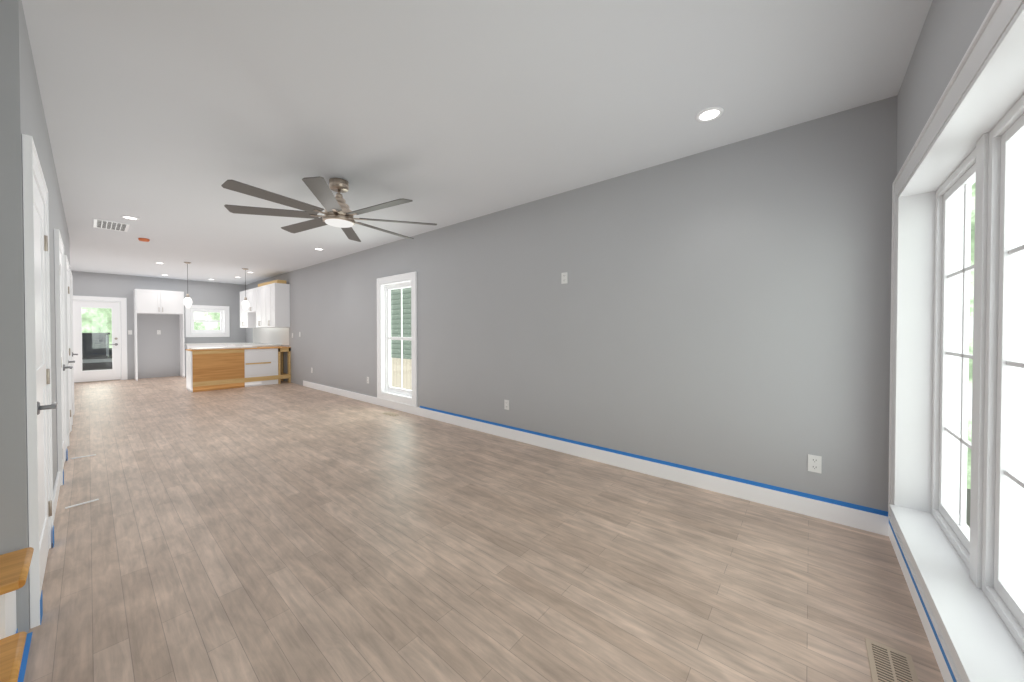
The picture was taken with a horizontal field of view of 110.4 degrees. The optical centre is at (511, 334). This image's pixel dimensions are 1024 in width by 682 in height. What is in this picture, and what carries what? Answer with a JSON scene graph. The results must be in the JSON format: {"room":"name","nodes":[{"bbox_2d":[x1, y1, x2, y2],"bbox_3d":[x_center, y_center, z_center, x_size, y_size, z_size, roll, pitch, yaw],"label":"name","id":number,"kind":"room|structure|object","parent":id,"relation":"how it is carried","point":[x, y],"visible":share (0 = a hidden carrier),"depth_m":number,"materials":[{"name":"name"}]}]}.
{"room":"living room","nodes":[
{"label":"living room","id":0,"kind":"room"},
{"bbox_2d":[0,0,69,632],"bbox_3d":[-4.532,-0.123,3.504,6.350,2.740,0.134,1,1,40],"label":"wall","id":1,"kind":"structure","parent":0,"point":[21,109],"depth_m":1.49,"materials":[{"name":"grey paint"}]},
{"bbox_2d":[22,134,57,628],"bbox_3d":[-2.424,0.204,1.858,0.956,2.127,0.072,1,1,40],"label":"door","id":2,"kind":"structure","parent":1,"relation":"in","point":[41,405],"depth_m":1.74,"materials":[{"name":"white wood"}]},
{"bbox_2d":[54,229,72,485],"bbox_3d":[-4.102,0.187,3.266,0.956,2.127,0.072,1,1,40],"label":"door","id":3,"kind":"structure","parent":1,"relation":"in","point":[62,449],"depth_m":2.96,"materials":[{"name":"white wood"}]},
{"bbox_2d":[64,255,74,445],"bbox_3d":[-5.297,0.174,4.269,0.954,2.127,0.072,1,1,40],"label":"door","id":4,"kind":"structure","parent":1,"relation":"in","point":[68,344],"depth_m":4.30,"materials":[{"name":"white wood"}]},
{"bbox_2d":[69,269,77,424],"bbox_3d":[-6.354,0.164,5.156,0.954,2.127,0.072,1,1,40],"label":"door","id":5,"kind":"structure","parent":1,"relation":"in","point":[72,343],"depth_m":5.36,"materials":[{"name":"white wood"}]},
{"bbox_2d":[71,271,245,378],"bbox_3d":[-9.973,-0.198,9.620,0.150,2.740,4.520,1,1,40],"label":"wall","id":6,"kind":"structure","parent":0,"point":[158,355],"depth_m":9.79,"materials":[{"name":"grey paint"}]},
{"bbox_2d":[73,295,127,382],"bbox_3d":[-10.475,0.109,8.981,0.188,2.143,1.016,1,1,40],"label":"door","id":7,"kind":"structure","parent":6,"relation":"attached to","point":[117,371],"depth_m":9.05,"materials":[{"name":"white metal"}]},
{"bbox_2d":[185,305,229,336],"bbox_3d":[-9.099,-0.405,10.633,0.174,0.938,1.008,1,1,40],"label":"window","id":8,"kind":"structure","parent":6,"relation":"in","point":[224,325],"depth_m":10.62,"materials":[{"name":"clear glass"}]},
{"bbox_2d":[21,0,932,284],"bbox_3d":[-4.414,-1.572,5.036,14.540,0.120,4.670,1,1,40],"label":"ceiling","id":9,"kind":"structure","parent":0,"point":[165,120],"depth_m":2.23,"materials":[{"name":"white paint"}]},
{"bbox_2d":[93,219,129,231],"bbox_3d":[-5.527,-1.506,4.907,0.560,0.007,0.320,1,1,40],"label":"ceiling vent","id":10,"kind":"object","parent":9,"relation":"in","point":[110,225],"visible":1,"depth_m":4.89,"materials":[{"name":"grey metal"}]},
{"bbox_2d":[121,216,138,219],"bbox_3d":[-4.901,-1.501,4.564,0.163,0.009,0.163,0,1,1],"label":"recessed light","id":11,"kind":"object","parent":9,"relation":"in","point":[127,217],"depth_m":4.55,"materials":[{"name":"white plastic"}]},
{"bbox_2d":[138,238,149,241],"bbox_3d":[-5.817,-1.500,5.620,0.128,0.038,0.128,1,1,40],"label":"smoke detector","id":12,"kind":"object","parent":9,"relation":"attached to","point":[144,239],"visible":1,"depth_m":5.59,"materials":[{"name":"orange plastic"}]},
{"bbox_2d":[183,262,191,307],"bbox_3d":[-6.902,-1.057,7.568,0.145,0.970,0.145,1,1,40],"label":"pendant light","id":13,"kind":"object","parent":9,"relation":"hanging from","point":[187,301],"visible":1,"depth_m":7.54,"materials":[{"name":"white glass"}]},
{"bbox_2d":[242,268,248,309],"bbox_3d":[-6.253,-1.067,8.341,0.145,0.970,0.145,1,1,40],"label":"pendant light","id":14,"kind":"object","parent":9,"relation":"hanging from","point":[245,304],"visible":1,"depth_m":8.32,"materials":[{"name":"white glass"}]},
{"bbox_2d":[221,176,436,241],"bbox_3d":[-1.681,-1.277,3.458,1.850,0.430,1.850,1,1,40],"label":"ceiling fan","id":15,"kind":"object","parent":9,"relation":"hanging from","point":[338,212],"visible":1,"depth_m":3.29,"materials":[{"name":"silver metal"}]},
{"bbox_2d":[696,107,723,121],"bbox_3d":[1.323,-1.475,2.384,0.163,0.009,0.163,0,1,1],"label":"recessed light","id":16,"kind":"object","parent":9,"relation":"in","point":[709,114],"depth_m":2.38,"materials":[{"name":"white plastic"}]},
{"bbox_2d":[24,376,943,681],"bbox_3d":[-4.414,1.288,5.071,14.540,0.120,4.670,1,1,40],"label":"floor","id":17,"kind":"structure","parent":0,"point":[284,532],"depth_m":1.97,"materials":[{"name":"brown wood"}]},
{"bbox_2d":[0,547,33,681],"bbox_3d":[-2.863,0.394,1.557,2.638,1.755,0.994,1,1,40],"label":"stair","id":18,"kind":"structure","parent":17,"relation":"on","point":[14,567],"depth_m":1.28,"materials":[{"name":"brown wood"}]},
{"bbox_2d":[16,628,32,681],"bbox_3d":[-1.813,1.237,1.300,0.650,0.075,0.033,1,1,40],"label":"tape","id":19,"kind":"object","parent":18,"relation":"attached to","point":[24,658],"visible":0.36,"depth_m":1.40,"materials":[{"name":"blue"}]},
{"bbox_2d":[65,499,98,508],"bbox_3d":[-3.190,1.253,2.640,0.014,0.009,0.160,0,1,32],"label":"stick","id":20,"kind":"object","parent":17,"relation":"on","point":[81,503],"visible":0.93,"depth_m":2.63,"materials":[{"name":"white wood"}]},
{"bbox_2d":[133,289,184,380],"bbox_3d":[-9.488,-0.003,9.574,0.653,2.352,0.910,1,1,40],"label":"tall cabinet","id":21,"kind":"object","parent":17,"relation":"on","point":[147,301],"visible":1,"depth_m":9.39,"materials":[{"name":"white wood"}]},
{"bbox_2d":[184,344,211,375],"bbox_3d":[-9.007,0.728,10.183,0.618,0.874,0.507,1,1,40],"label":"base cabinet","id":22,"kind":"object","parent":17,"relation":"on","point":[186,346],"depth_m":9.99,"materials":[{"name":"white wood"}]},
{"bbox_2d":[186,350,244,391],"bbox_3d":[-6.610,0.763,7.939,0.600,0.860,0.909,1,1,40],"label":"base cabinet","id":23,"kind":"object","parent":17,"relation":"on","point":[213,368],"depth_m":7.70,"materials":[{"name":"brown wood"}]},
{"bbox_2d":[189,346,256,349],"bbox_3d":[-6.538,0.298,8.081,0.480,0.022,1.129,1,1,40],"label":"countertop","id":24,"kind":"structure","parent":23,"relation":"on","point":[245,347],"depth_m":8.02,"materials":[{"name":"white stone"}]},
{"bbox_2d":[212,344,223,346],"bbox_3d":[-8.736,0.724,10.505,0.618,0.874,0.564,1,1,40],"label":"base cabinet","id":25,"kind":"object","parent":17,"relation":"on","point":[213,345],"depth_m":10.29,"materials":[{"name":"white"}]},
{"bbox_2d":[245,346,280,385],"bbox_3d":[-6.088,0.755,8.561,0.600,0.860,0.716,1,1,40],"label":"base cabinet","id":26,"kind":"object","parent":17,"relation":"on","point":[263,364],"depth_m":8.37,"materials":[{"name":"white wood"}]},
{"bbox_2d":[240,344,279,346],"bbox_3d":[-6.529,0.282,9.274,0.900,0.041,0.629,1,1,40],"label":"countertop","id":27,"kind":"structure","parent":26,"relation":"on","point":[241,345],"depth_m":9.12,"materials":[{"name":"white stone"}]},
{"bbox_2d":[383,412,399,415],"bbox_3d":[-1.859,1.219,5.485,0.320,0.007,0.130,1,1,40],"label":"floor vent","id":28,"kind":"object","parent":17,"relation":"in","point":[391,413],"visible":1,"depth_m":5.48,"materials":[{"name":"beige metal"}]},
{"bbox_2d":[865,638,918,681],"bbox_3d":[1.419,1.270,1.318,0.130,0.007,0.340,1,1,40],"label":"floor vent","id":29,"kind":"object","parent":17,"relation":"in","point":[888,664],"visible":1,"depth_m":1.37,"materials":[{"name":"beige metal"}]},
{"bbox_2d":[246,96,896,511],"bbox_3d":[-2.961,-0.163,6.784,14.540,2.740,0.150,1,1,40],"label":"wall","id":30,"kind":"structure","parent":0,"point":[724,310],"depth_m":3.00,"materials":[{"name":"grey paint"}]},
{"bbox_2d":[240,291,255,326],"bbox_3d":[-7.653,-0.742,10.405,0.847,1.070,0.320,1,1,40],"label":"upper cabinet","id":31,"kind":"object","parent":30,"relation":"attached to","point":[247,319],"depth_m":10.20,"materials":[{"name":"white wood"}]},
{"bbox_2d":[248,288,255,314],"bbox_3d":[-7.074,-0.951,9.916,0.780,0.640,0.320,1,1,40],"label":"upper cabinet","id":32,"kind":"object","parent":30,"relation":"attached to","point":[251,292],"depth_m":9.76,"materials":[{"name":"white wood"}]},
{"bbox_2d":[256,287,263,326],"bbox_3d":[-6.484,-0.730,9.424,0.874,1.070,0.320,1,1,40],"label":"upper cabinet","id":33,"kind":"object","parent":30,"relation":"attached to","point":[259,290],"depth_m":9.30,"materials":[{"name":"white wood"}]},
{"bbox_2d":[252,328,287,343],"bbox_3d":[-6.722,0.027,9.842,3.050,0.444,0.002,1,1,40],"label":"backsplash","id":34,"kind":"structure","parent":30,"relation":"attached to","point":[260,335],"depth_m":9.76,"materials":[{"name":"white tile"}]},
{"bbox_2d":[264,283,289,326],"bbox_3d":[-5.924,-0.724,8.954,0.817,1.070,0.320,1,1,40],"label":"upper cabinet","id":35,"kind":"object","parent":30,"relation":"attached to","point":[269,305],"depth_m":8.73,"materials":[{"name":"white wood"}]},
{"bbox_2d":[258,280,285,286],"bbox_3d":[-6.181,-1.306,9.140,1.405,0.085,0.236,1,1,40],"label":"lumber","id":36,"kind":"object","parent":35,"relation":"on","point":[273,281],"visible":0.5,"depth_m":8.80,"materials":[{"name":"brown wood"}]},
{"bbox_2d":[377,271,416,406],"bbox_3d":[-1.838,0.066,5.822,1.128,2.063,0.174,1,1,40],"label":"window","id":37,"kind":"structure","parent":30,"relation":"in","point":[386,390],"depth_m":5.95,"materials":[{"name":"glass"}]},
{"bbox_2d":[311,272,821,473],"bbox_3d":[-1.201,0.121,5.206,8.662,1.586,0.008,1,1,40],"label":"outlets","id":38,"kind":"object","parent":30,"relation":"attached to","point":[814,463],"visible":1,"depth_m":2.47,"materials":[{"name":"white plastic"}]},
{"bbox_2d":[303,380,888,535],"bbox_3d":[-1.253,1.163,5.260,9.436,0.125,0.014,1,1,40],"label":"baseboard","id":39,"kind":"structure","parent":30,"relation":"attached to","point":[857,519],"depth_m":3.04,"materials":[{"name":"white wood"}]},
{"bbox_2d":[419,406,956,681],"bbox_3d":[-0.545,1.138,2.573,4.916,0.063,3.219,1,1,40],"label":"tape","id":40,"kind":"object","parent":30,"relation":"attached to","point":[833,501],"visible":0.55,"depth_m":2.69,"materials":[{"name":"blue"}]},
{"bbox_2d":[896,0,994,503],"bbox_3d":[1.015,-0.085,0.400,0.240,2.740,4.520,1,1,40],"label":"wall","id":41,"kind":"structure","parent":0,"point":[950,29],"depth_m":1.56,"materials":[{"name":"grey paint"}]},
{"bbox_2d":[889,525,952,681],"bbox_3d":[0.966,1.221,0.555,0.014,0.125,4.368,1,1,40],"label":"baseboard","id":42,"kind":"structure","parent":41,"relation":"attached to","point":[941,663],"depth_m":1.56,"materials":[{"name":"white wood"}]},
{"bbox_2d":[888,0,1023,681],"bbox_3d":[1.349,0.115,0.854,0.250,2.018,3.188,1,1,40],"label":"window","id":43,"kind":"structure","parent":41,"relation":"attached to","point":[969,582],"depth_m":1.40,"materials":[{"name":"clear glass"}]},
{"label":"outside","id":44,"kind":"structure","parent":0,"visible":0},
{"bbox_2d":[81,308,219,347],"bbox_3d":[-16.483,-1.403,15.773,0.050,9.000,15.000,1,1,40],"label":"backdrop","id":45,"kind":"structure","parent":44,"point":[90,326],"depth_m":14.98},
{"bbox_2d":[391,287,411,389],"bbox_3d":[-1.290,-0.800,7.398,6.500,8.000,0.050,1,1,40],"label":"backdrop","id":46,"kind":"structure","parent":44,"point":[406,320],"depth_m":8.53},
{"bbox_2d":[967,183,974,488],"bbox_3d":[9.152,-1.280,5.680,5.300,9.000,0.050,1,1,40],"label":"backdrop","id":47,"kind":"structure","parent":44,"point":[970,338],"depth_m":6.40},
{"bbox_3d":[-13.077,1.457,12.950,8.840,0.050,15.000,1,1,40],"label":"ground","id":48,"kind":"structure","parent":44,"visible":0},
{"bbox_2d":[82,333,111,370],"bbox_3d":[-15.292,0.753,12.841,2.376,1.651,1.520,1,1,40],"label":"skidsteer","id":49,"kind":"object","parent":48,"relation":"on","point":[95,353],"depth_m":12.32,"materials":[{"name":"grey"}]},
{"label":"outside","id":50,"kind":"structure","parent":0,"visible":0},
{"bbox_2d":[966,489,970,527],"bbox_3d":[2.146,0.975,0.430,1.450,1.220,5.800,1,1,40],"label":"rail","id":51,"kind":"object","parent":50,"point":[968,508],"depth_m":2.59,"materials":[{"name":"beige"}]}
]}

